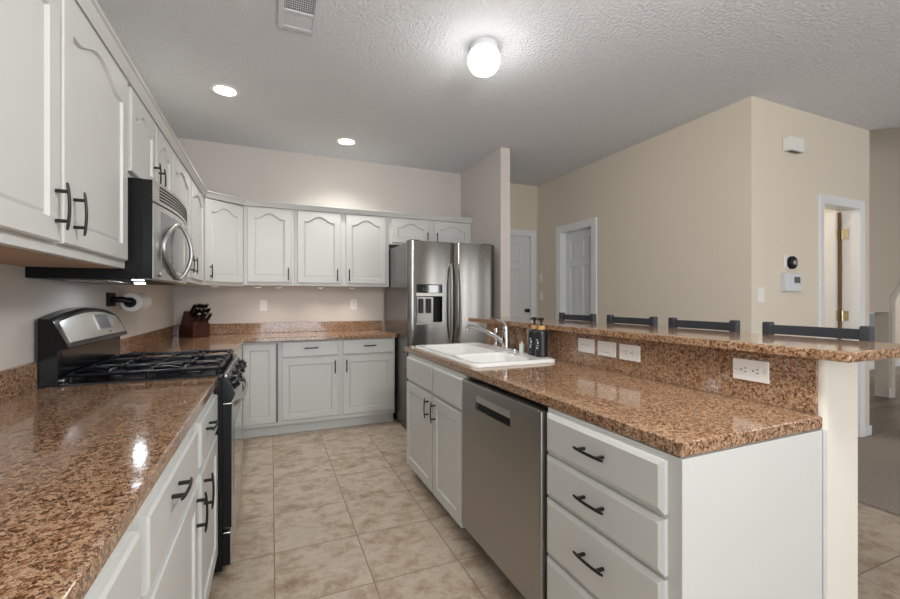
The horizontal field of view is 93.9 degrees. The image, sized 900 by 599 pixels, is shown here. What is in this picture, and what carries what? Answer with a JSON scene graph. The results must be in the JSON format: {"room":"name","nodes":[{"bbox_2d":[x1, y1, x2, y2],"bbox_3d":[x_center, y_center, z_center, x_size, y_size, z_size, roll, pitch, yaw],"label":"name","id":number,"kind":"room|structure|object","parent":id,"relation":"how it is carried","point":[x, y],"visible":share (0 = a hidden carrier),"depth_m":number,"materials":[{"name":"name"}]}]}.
{"room":"kitchen","nodes":[
{"label":"kitchen","id":0,"kind":"room"},
{"bbox_2d":[0,264,173,387],"bbox_3d":[-1.206,-0.155,0.470,0.120,2.835,8.010,0,0,-23],"label":"wall","id":1,"kind":"structure","parent":0,"point":[23,300],"depth_m":1.74,"materials":[{"name":"grey paint"}]},
{"bbox_2d":[0,362,36,401],"bbox_3d":[-1.131,0.296,0.472,0.020,0.103,2.555,0,0,-23],"label":"backsplash","id":2,"kind":"structure","parent":1,"relation":"attached to","point":[17,380],"depth_m":1.52,"materials":[{"name":"brown stone"}]},
{"bbox_2d":[0,0,127,268],"bbox_3d":[-1.216,-0.505,1.117,0.368,0.766,1.188,0,0,-23],"label":"upper cabinet","id":3,"kind":"object","parent":1,"relation":"attached to","point":[64,97],"visible":1,"depth_m":1.17,"materials":[{"name":"grey paint"}]},
{"bbox_2d":[74,0,472,223],"bbox_3d":[-0.319,-0.922,2.807,2.753,0.067,3.594,0,0,-23],"label":"trim","id":4,"kind":"structure","parent":3,"relation":"attached to","point":[90,9],"depth_m":2.30,"materials":[{"name":"grey paint"}]},
{"bbox_2d":[106,292,135,306],"bbox_3d":[-1.973,0.004,2.581,0.122,0.087,0.365,0,0,-23],"label":"paper towel holder","id":5,"kind":"object","parent":1,"relation":"attached to","point":[111,299],"visible":0.91,"depth_m":2.46,"materials":[{"name":"black plastic"}]},
{"bbox_2d":[120,293,151,310],"bbox_3d":[-1.959,0.017,2.627,0.110,0.110,0.220,0,0,-23],"label":"paper towel roll","id":6,"kind":"object","parent":5,"relation":"on","point":[143,301],"visible":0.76,"depth_m":2.54,"materials":[{"name":"white paper"}]},
{"bbox_2d":[128,86,171,190],"bbox_3d":[-1.610,-0.697,2.042,0.368,0.382,0.818,0,0,-23],"label":"upper cabinet","id":7,"kind":"object","parent":1,"relation":"attached to","point":[149,152],"visible":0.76,"depth_m":1.95,"materials":[{"name":"grey paint"}]},
{"bbox_2d":[25,177,193,284],"bbox_3d":[-1.537,-0.290,2.049,0.505,0.427,0.762,0,0,-23],"label":"microwave","id":8,"kind":"object","parent":7,"relation":"attached to","point":[158,236],"visible":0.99,"depth_m":1.76,"materials":[{"name":"silver metal"}]},
{"bbox_2d":[172,151,203,284],"bbox_3d":[-2.017,-0.507,2.998,0.368,0.762,1.258,0,0,-23],"label":"upper cabinet","id":9,"kind":"object","parent":1,"relation":"attached to","point":[183,186],"visible":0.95,"depth_m":3.08,"materials":[{"name":"grey paint"}]},
{"bbox_2d":[167,197,244,286],"bbox_3d":[-2.268,-0.507,3.909,0.620,0.762,0.610,0,0,-23],"label":"upper cabinet","id":10,"kind":"object","parent":1,"relation":"attached to","point":[223,222],"visible":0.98,"depth_m":3.81,"materials":[{"name":"grey paint"}]},
{"bbox_2d":[174,137,460,330],"bbox_3d":[-1.293,-0.155,4.721,3.050,2.835,0.120,0,0,-23],"label":"wall","id":11,"kind":"structure","parent":0,"point":[252,173],"depth_m":4.54,"materials":[{"name":"grey paint"}]},
{"bbox_2d":[120,320,381,353],"bbox_3d":[-1.365,0.295,3.608,2.045,0.106,1.870,0,0,-23],"label":"backsplash","id":12,"kind":"structure","parent":11,"relation":"attached to","point":[130,344],"depth_m":4.32,"materials":[{"name":"brown stone"}]},
{"bbox_2d":[260,300,266,310],"bbox_3d":[-1.944,0.062,4.374,0.070,0.115,0.008,0,0,-23],"label":"wall switch","id":13,"kind":"object","parent":11,"relation":"attached to","point":[263,303],"visible":1,"depth_m":4.37,"materials":[{"name":"white plastic"}]},
{"bbox_2d":[244,206,293,286],"bbox_3d":[-1.819,-0.519,4.237,0.458,0.762,0.359,0,0,-23],"label":"upper cabinet","id":14,"kind":"object","parent":11,"relation":"attached to","point":[268,232],"visible":1,"depth_m":4.11,"materials":[{"name":"grey paint"}]},
{"bbox_2d":[293,210,388,287],"bbox_3d":[-1.163,-0.519,4.516,0.965,0.762,0.359,0,0,-23],"label":"upper cabinet","id":15,"kind":"object","parent":11,"relation":"attached to","point":[331,249],"visible":0.99,"depth_m":4.39,"materials":[{"name":"grey paint"}]},
{"bbox_2d":[350,299,356,309],"bbox_3d":[-1.088,0.057,4.739,0.070,0.115,0.008,0,0,-23],"label":"wall outlet","id":16,"kind":"object","parent":11,"relation":"attached to","point":[353,302],"visible":1,"depth_m":4.74,"materials":[{"name":"white plastic"}]},
{"bbox_2d":[389,217,470,247],"bbox_3d":[-0.258,-0.751,4.902,0.999,0.297,0.359,0,0,-23],"label":"upper cabinet","id":17,"kind":"object","parent":11,"relation":"attached to","point":[401,230],"visible":0.84,"depth_m":4.74,"materials":[{"name":"grey paint"}]},
{"bbox_2d":[461,147,509,316],"bbox_3d":[0.356,-0.155,4.880,0.110,2.835,1.120,0,0,-23],"label":"wall","id":18,"kind":"structure","parent":0,"point":[485,186],"depth_m":4.45,"materials":[{"name":"grey paint"}]},
{"bbox_2d":[96,0,899,185],"bbox_3d":[3.459,-2.106,2.533,10.450,1.065,8.150,0,0,-23],"label":"ceiling","id":19,"kind":"structure","parent":0,"point":[576,84],"depth_m":2.91,"materials":[{"name":"white paint"}]},
{"bbox_2d":[209,83,240,97],"bbox_3d":[-1.693,-1.569,3.161,0.210,0.008,0.210,0,0,-23],"label":"recessed light","id":20,"kind":"object","parent":19,"relation":"in","point":[224,90],"visible":1,"depth_m":3.15,"materials":[{"name":"white plastic"}]},
{"bbox_2d":[278,0,321,35],"bbox_3d":[-0.803,-1.567,2.245,0.212,0.012,0.440,0,0,-23],"label":"ceiling vent","id":21,"kind":"object","parent":19,"relation":"in","point":[303,16],"visible":1,"depth_m":2.31,"materials":[{"name":"white metal"}]},
{"bbox_2d":[336,137,356,145],"bbox_3d":[-1.031,-1.569,4.181,0.210,0.008,0.210,0,0,-23],"label":"recessed light","id":22,"kind":"object","parent":19,"relation":"in","point":[344,141],"visible":1,"depth_m":4.17,"materials":[{"name":"white plastic"}]},
{"bbox_2d":[468,37,499,77],"bbox_3d":[0.211,-1.484,2.606,0.200,0.178,0.200,0,0,-23],"label":"ceiling light","id":23,"kind":"object","parent":19,"relation":"attached to","point":[484,56],"visible":1,"depth_m":2.54,"materials":[{"name":"white glass"}]},
{"bbox_2d":[510,183,536,316],"bbox_3d":[0.681,-0.155,5.681,1.115,2.835,0.120,0,0,-23],"label":"wall","id":24,"kind":"structure","parent":0,"point":[523,198],"depth_m":5.76,"materials":[{"name":"beige paint"}]},
{"bbox_2d":[510,229,535,317],"bbox_3d":[0.707,0.154,5.678,1.000,2.215,0.146,0,0,-23],"label":"door","id":25,"kind":"structure","parent":24,"relation":"in","point":[522,242],"depth_m":5.79,"materials":[{"name":"white paint"}]},
{"bbox_2d":[208,366,899,598],"bbox_3d":[4.111,1.291,4.957,13.550,0.062,12.100,0,0,-23],"label":"floor","id":26,"kind":"structure","parent":0,"point":[339,512],"depth_m":2.28,"materials":[{"name":"beige tile"}]},
{"bbox_2d":[84,522,139,598],"bbox_3d":[-0.599,0.825,0.072,0.676,0.874,1.303,0,0,-23],"label":"base cabinet","id":27,"kind":"object","parent":26,"relation":"on","point":[119,578],"visible":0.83,"depth_m":0.69,"materials":[{"name":"grey paint"}]},
{"bbox_2d":[0,377,217,598],"bbox_3d":[-0.843,0.367,0.595,0.645,0.038,2.556,0,0,-23],"label":"countertop","id":28,"kind":"structure","parent":27,"relation":"on","point":[78,464],"depth_m":0.87,"materials":[{"name":"brown stone"}]},
{"bbox_2d":[38,307,247,572],"bbox_3d":[-1.441,0.649,2.143,0.737,1.226,0.763,0,0,-23],"label":"range","id":29,"kind":"object","parent":26,"relation":"on","point":[77,346],"visible":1,"depth_m":1.91,"materials":[{"name":"black metal"}]},
{"bbox_2d":[57,354,236,386],"bbox_3d":[-1.447,0.350,2.141,0.595,0.024,0.763,0,0,-23],"label":"cooktop","id":30,"kind":"object","parent":29,"relation":"in","point":[224,374],"depth_m":1.87,"materials":[{"name":"black metal"}]},
{"bbox_2d":[132,391,217,598],"bbox_3d":[-1.090,0.825,1.225,0.676,0.874,1.198,0,0,-23],"label":"base cabinet","id":31,"kind":"object","parent":26,"relation":"on","point":[176,524],"visible":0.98,"depth_m":1.18,"materials":[{"name":"grey paint"}]},
{"bbox_2d":[237,347,243,400],"bbox_3d":[-1.873,0.825,3.062,0.676,0.874,1.258,0,0,-23],"label":"base cabinet","id":32,"kind":"object","parent":26,"relation":"on","point":[239,353],"visible":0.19,"depth_m":3.43,"materials":[{"name":"grey paint"}]},
{"bbox_2d":[131,330,396,356],"bbox_3d":[-1.365,0.367,3.608,2.045,0.038,1.871,0,0,-23],"label":"countertop","id":33,"kind":"structure","parent":32,"relation":"on","point":[235,342],"depth_m":3.82,"materials":[{"name":"brown stone"}]},
{"bbox_2d":[178,311,209,337],"bbox_3d":[-2.402,0.228,3.944,0.240,0.241,0.156,0,0,29],"label":"knife block","id":34,"kind":"object","parent":33,"relation":"on","point":[187,328],"visible":0.83,"depth_m":3.88,"materials":[{"name":"brown wood"}]},
{"bbox_2d":[188,304,196,314],"bbox_3d":[-2.367,0.090,3.863,0.104,0.104,0.034,0,0,30],"label":"knife","id":35,"kind":"object","parent":34,"relation":"in","point":[194,305],"visible":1,"depth_m":3.85,"materials":[{"name":"black plastic"}]},
{"bbox_2d":[191,308,198,318],"bbox_3d":[-2.335,0.126,3.845,0.104,0.104,0.034,0,0,30],"label":"knife","id":36,"kind":"object","parent":34,"relation":"in","point":[196,309],"visible":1,"depth_m":3.84,"materials":[{"name":"black plastic"}]},
{"bbox_2d":[193,313,200,322],"bbox_3d":[-2.308,0.168,3.831,0.093,0.093,0.034,0,0,30],"label":"knife","id":37,"kind":"object","parent":34,"relation":"in","point":[198,314],"visible":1,"depth_m":3.82,"materials":[{"name":"black plastic"}]},
{"bbox_2d":[199,312,206,322],"bbox_3d":[-2.280,0.166,3.877,0.098,0.098,0.034,0,0,28],"label":"knife","id":38,"kind":"object","parent":34,"relation":"in","point":[204,313],"visible":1,"depth_m":3.87,"materials":[{"name":"black plastic"}]},
{"bbox_2d":[205,313,212,321],"bbox_3d":[-2.256,0.168,3.927,0.093,0.093,0.034,0,0,30],"label":"knife","id":39,"kind":"object","parent":34,"relation":"in","point":[210,314],"visible":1,"depth_m":3.92,"materials":[{"name":"black plastic"}]},
{"bbox_2d":[242,342,278,437],"bbox_3d":[-1.842,0.825,4.084,0.317,0.874,0.613,0,0,-23],"label":"base cabinet","id":40,"kind":"object","parent":26,"relation":"on","point":[260,404],"visible":0.86,"depth_m":3.82,"materials":[{"name":"grey paint"}]},
{"bbox_2d":[279,337,394,433],"bbox_3d":[-1.181,0.825,4.348,1.102,0.874,0.647,0,0,-23],"label":"base cabinet","id":41,"kind":"object","parent":26,"relation":"on","point":[324,384],"visible":1,"depth_m":4.07,"materials":[{"name":"grey paint"}]},
{"bbox_2d":[407,353,469,527],"bbox_3d":[0.129,0.825,2.725,0.643,0.874,1.000,0,0,-23],"label":"base cabinet","id":42,"kind":"object","parent":26,"relation":"on","point":[434,390],"visible":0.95,"depth_m":2.48,"materials":[{"name":"grey paint"}]},
{"bbox_2d":[405,346,821,457],"bbox_3d":[0.386,0.367,2.195,0.600,0.038,2.304,0,0,-23],"label":"countertop","id":43,"kind":"structure","parent":42,"relation":"on","point":[679,421],"depth_m":1.37,"materials":[{"name":"brown stone"}]},
{"bbox_2d":[415,343,554,367],"bbox_3d":[0.168,0.438,2.678,0.528,0.220,0.985,0,0,-23],"label":"sink","id":44,"kind":"object","parent":43,"relation":"in","point":[476,355],"visible":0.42,"depth_m":2.56,"materials":[{"name":"white ceramic"}]},
{"bbox_2d":[466,319,517,350],"bbox_3d":[0.312,0.229,2.857,0.425,0.197,0.156,0,0,43],"label":"faucet","id":45,"kind":"object","parent":44,"relation":"on","point":[505,340],"visible":0.95,"depth_m":2.79,"materials":[{"name":"silver metal"}]},
{"bbox_2d":[494,328,498,344],"bbox_3d":[0.320,0.254,2.908,0.036,0.118,0.036,0,0,-23],"label":"sprayer","id":46,"kind":"object","parent":45,"relation":"on","point":[496,330],"visible":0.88,"depth_m":2.90,"materials":[{"name":"silver metal"}]},
{"bbox_2d":[519,342,524,352],"bbox_3d":[0.446,0.294,2.603,0.034,0.067,0.034,0,0,-23],"label":"soap pump","id":47,"kind":"object","parent":44,"relation":"on","point":[521,345],"visible":1,"depth_m":2.59,"materials":[{"name":"grey plastic"}]},
{"bbox_2d":[528,317,537,354],"bbox_3d":[0.501,0.216,2.493,0.075,0.223,0.074,0,0,-23],"label":"soap bottle","id":48,"kind":"object","parent":44,"relation":"on","point":[531,334],"visible":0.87,"depth_m":2.47,"materials":[{"name":"black plastic"}]},
{"bbox_2d":[535,318,547,356],"bbox_3d":[0.525,0.216,2.419,0.075,0.223,0.074,0,0,-23],"label":"soap bottle","id":49,"kind":"object","parent":44,"relation":"on","point":[541,335],"visible":1,"depth_m":2.39,"materials":[{"name":"black plastic"}]},
{"bbox_2d":[386,239,493,427],"bbox_3d":[-0.119,0.344,4.516,0.940,1.837,0.916,0,0,-23],"label":"refrigerator","id":50,"kind":"object","parent":26,"relation":"on","point":[434,288],"visible":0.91,"depth_m":4.15,"materials":[{"name":"grey metal"}]},
{"bbox_2d":[463,376,548,598],"bbox_3d":[0.472,0.828,1.946,0.606,0.868,0.686,0,0,-23],"label":"dishwasher","id":51,"kind":"object","parent":26,"relation":"on","point":[505,452],"visible":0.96,"depth_m":1.73,"materials":[{"name":"silver metal"}]},
{"bbox_2d":[470,376,548,408],"bbox_3d":[0.495,0.778,1.955,0.557,0.768,0.686,0,0,-23],"label":"tub","id":52,"kind":"object","parent":51,"relation":"in","point":[535,403],"depth_m":1.79,"materials":[{"name":"plastic"}]},
{"bbox_2d":[559,312,596,321],"bbox_3d":[0.792,0.680,2.964,0.301,1.164,0.367,0,0,-23],"label":"bar stool","id":53,"kind":"object","parent":26,"relation":"on","point":[562,316],"visible":0.14,"depth_m":3.00,"materials":[{"name":"grey"}]},
{"bbox_2d":[607,315,657,326],"bbox_3d":[0.984,0.680,2.512,0.301,1.164,0.367,0,0,-23],"label":"bar stool","id":54,"kind":"object","parent":26,"relation":"on","point":[651,321],"visible":0.17,"depth_m":2.54,"materials":[{"name":"grey metal"}]},
{"bbox_2d":[547,407,824,598],"bbox_3d":[0.713,0.825,1.374,0.659,0.874,0.536,0,0,-23],"label":"base cabinet","id":55,"kind":"object","parent":26,"relation":"on","point":[628,518],"visible":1,"depth_m":1.16,"materials":[{"name":"grey paint"}]},
{"bbox_2d":[823,430,826,598],"bbox_3d":[1.117,0.826,1.252,0.015,0.873,0.006,0,0,-23],"label":"trim","id":56,"kind":"structure","parent":55,"relation":"attached to","point":[824,431],"depth_m":1.25,"materials":[{"name":"grey paint"}]},
{"bbox_2d":[668,317,739,331],"bbox_3d":[1.164,0.680,2.090,0.301,1.164,0.367,0,0,-23],"label":"bar stool","id":57,"kind":"object","parent":26,"relation":"on","point":[732,325],"visible":0.09,"depth_m":2.13,"materials":[{"name":"grey metal"}]},
{"bbox_2d":[762,322,874,341],"bbox_3d":[1.351,0.680,1.649,0.301,1.164,0.367,0,0,-23],"label":"bar stool","id":58,"kind":"object","parent":26,"relation":"on","point":[864,333],"visible":0.18,"depth_m":1.67,"materials":[{"name":"grey"}]},
{"bbox_2d":[537,102,735,331],"bbox_3d":[1.780,-0.155,4.676,0.120,2.835,2.830,0,0,-23],"label":"wall","id":59,"kind":"structure","parent":0,"point":[663,205],"depth_m":4.00,"materials":[{"name":"beige paint"}]},
{"bbox_2d":[539,274,542,281],"bbox_3d":[1.244,-0.298,5.763,0.014,0.115,0.070,0,0,-23],"label":"wall switch","id":60,"kind":"object","parent":59,"relation":"attached to","point":[540,275],"visible":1,"depth_m":5.75,"materials":[{"name":"white plastic"}]},
{"bbox_2d":[556,217,596,321],"bbox_3d":[1.574,0.162,5.137,0.138,2.200,0.740,0,0,-23],"label":"door","id":61,"kind":"structure","parent":59,"relation":"in","point":[576,242],"depth_m":5.21,"materials":[{"name":"white paint"}]},
{"bbox_2d":[559,360,857,598],"bbox_3d":[0.792,0.720,2.287,0.195,1.085,2.153,0,0,-23],"label":"wall","id":62,"kind":"structure","parent":0,"point":[837,381],"depth_m":1.29,"materials":[{"name":"beige paint"}]},
{"bbox_2d":[487,323,817,414],"bbox_3d":[0.698,0.263,2.241,0.012,0.171,2.107,0,0,-23],"label":"backsplash","id":63,"kind":"structure","parent":62,"relation":"attached to","point":[793,381],"depth_m":1.61,"materials":[{"name":"brown stone"}]},
{"bbox_2d":[578,338,594,353],"bbox_3d":[0.709,0.241,2.190,0.008,0.074,0.120,0,0,-23],"label":"wall switch","id":64,"kind":"object","parent":63,"relation":"attached to","point":[584,345],"visible":1,"depth_m":2.18,"materials":[{"name":"white plastic"}]},
{"bbox_2d":[598,341,615,357],"bbox_3d":[0.766,0.242,2.057,0.008,0.072,0.120,0,0,-23],"label":"wall switch","id":65,"kind":"object","parent":63,"relation":"attached to","point":[605,348],"visible":1,"depth_m":2.05,"materials":[{"name":"white plastic"}]},
{"bbox_2d":[619,344,639,361],"bbox_3d":[0.822,0.244,1.925,0.008,0.072,0.120,0,0,-23],"label":"wall outlet","id":66,"kind":"object","parent":63,"relation":"attached to","point":[626,352],"visible":1,"depth_m":1.92,"materials":[{"name":"white plastic"}]},
{"bbox_2d":[623,348,628,355],"bbox_3d":[0.812,0.244,1.942,0.002,0.033,0.033,0,0,-23],"label":"receptacle","id":67,"kind":"object","parent":66,"relation":"attached to","point":[625,350],"depth_m":1.94,"materials":[{"name":"white plastic"}]},
{"bbox_2d":[629,349,634,356],"bbox_3d":[0.828,0.244,1.906,0.002,0.033,0.033,0,0,-23],"label":"receptacle","id":68,"kind":"object","parent":66,"relation":"attached to","point":[631,351],"depth_m":1.91,"materials":[{"name":"white plastic"}]},
{"bbox_2d":[733,358,768,383],"bbox_3d":[1.029,0.243,1.439,0.008,0.072,0.117,0,0,-23],"label":"wall outlet","id":69,"kind":"object","parent":63,"relation":"attached to","point":[744,369],"visible":1,"depth_m":1.43,"materials":[{"name":"white plastic"}]},
{"bbox_2d":[739,364,748,374],"bbox_3d":[1.019,0.243,1.456,0.002,0.033,0.033,0,0,-23],"label":"receptacle","id":70,"kind":"object","parent":69,"relation":"attached to","point":[743,368],"depth_m":1.46,"materials":[{"name":"white plastic"}]},
{"bbox_2d":[751,366,760,376],"bbox_3d":[1.034,0.243,1.420,0.002,0.033,0.033,0,0,-23],"label":"receptacle","id":71,"kind":"object","parent":69,"relation":"attached to","point":[755,370],"depth_m":1.42,"materials":[{"name":"white plastic"}]},
{"bbox_2d":[468,317,899,362],"bbox_3d":[0.823,0.161,2.362,0.434,0.031,2.438,0,0,-23],"label":"countertop","id":72,"kind":"structure","parent":62,"relation":"on","point":[846,351],"depth_m":1.53,"materials":[{"name":"brown stone"}]},
{"bbox_2d":[736,96,868,425],"bbox_3d":[3.094,-0.155,3.633,1.720,2.835,0.120,0,0,-23],"label":"wall","id":73,"kind":"structure","parent":0,"point":[777,190],"depth_m":3.42,"materials":[{"name":"beige paint"}]},
{"bbox_2d":[758,287,764,301],"bbox_3d":[2.434,-0.036,3.282,0.075,0.115,0.008,0,0,-23],"label":"wall switch","id":74,"kind":"object","parent":73,"relation":"attached to","point":[761,291],"visible":1,"depth_m":3.27,"materials":[{"name":"white plastic"}]},
{"bbox_2d":[783,255,797,268],"bbox_3d":[2.775,-0.303,3.405,0.155,0.110,0.048,0,0,-23],"label":"thermostat","id":75,"kind":"object","parent":73,"relation":"attached to","point":[789,262],"visible":1,"depth_m":3.39,"materials":[{"name":"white plastic"}]},
{"bbox_2d":[781,273,801,291],"bbox_3d":[2.776,-0.140,3.409,0.220,0.153,0.042,0,0,-23],"label":"thermostat","id":76,"kind":"object","parent":73,"relation":"attached to","point":[790,282],"visible":1,"depth_m":3.38,"materials":[{"name":"white plastic"}]},
{"bbox_2d":[783,136,803,153],"bbox_3d":[2.788,-1.252,3.407,0.200,0.112,0.054,0,0,-23],"label":"door chime","id":77,"kind":"object","parent":73,"relation":"attached to","point":[791,144],"visible":1,"depth_m":3.38,"materials":[{"name":"white plastic"}]},
{"bbox_2d":[818,194,864,436],"bbox_3d":[3.339,0.179,4.059,0.725,2.165,0.748,0,0,-23],"label":"door","id":78,"kind":"structure","parent":73,"relation":"in","point":[830,233],"depth_m":3.89,"materials":[{"name":"white paint"}]},
{"bbox_2d":[865,425,871,435],"bbox_3d":[3.127,1.217,3.575,1.735,0.090,0.013,0,0,-23],"label":"baseboard","id":79,"kind":"structure","parent":73,"relation":"attached to","point":[868,429],"depth_m":3.88,"materials":[{"name":"white paint"}]},
{"bbox_2d":[824,209,841,339],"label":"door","id":80,"kind":"structure","parent":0,"point":[825,210],"depth_m":4.01,"materials":[{"name":"beige paint"}]},
{"bbox_2d":[858,429,899,516],"bbox_3d":[6.125,1.286,2.027,6.140,0.072,5.130,0,0,-23],"label":"floor","id":81,"kind":"structure","parent":0,"point":[879,454],"depth_m":3.05,"materials":[{"name":"beige carpet"}]},
{"bbox_2d":[869,127,899,397],"bbox_3d":[6.764,-0.688,6.614,7.370,3.900,1.370,0,0,-23],"label":"wall","id":82,"kind":"structure","parent":0,"point":[884,144],"depth_m":5.37,"materials":[{"name":"beige paint"}]},
{"bbox_2d":[869,312,874,327],"bbox_3d":[7.367,0.202,7.457,0.920,1.200,0.049,0,0,-23],"label":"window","id":83,"kind":"structure","parent":82,"relation":"in","point":[871,315],"depth_m":7.54,"materials":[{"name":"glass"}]},
{"bbox_2d":[869,360,899,369],"bbox_3d":[6.500,1.207,7.107,7.270,0.110,0.015,0,0,-23],"label":"baseboard","id":84,"kind":"structure","parent":82,"relation":"attached to","point":[897,362],"depth_m":7.61,"materials":[{"name":"white paint"}]},
{"bbox_2d":[888,388,890,397],"bbox_3d":[5.674,1.197,5.397,0.130,0.130,0.015,0,0,-23],"label":"baseboard","id":85,"kind":"structure","parent":82,"relation":"attached to","point":[889,389],"depth_m":5.37,"materials":[{"name":"white paint"}]},
{"bbox_2d":[889,279,899,397],"bbox_3d":[6.702,0.367,5.829,2.300,1.790,0.024,0,0,-23],"label":"trim","id":86,"kind":"structure","parent":82,"relation":"attached to","point":[896,291],"depth_m":5.38,"materials":[{"name":"beige paint"}]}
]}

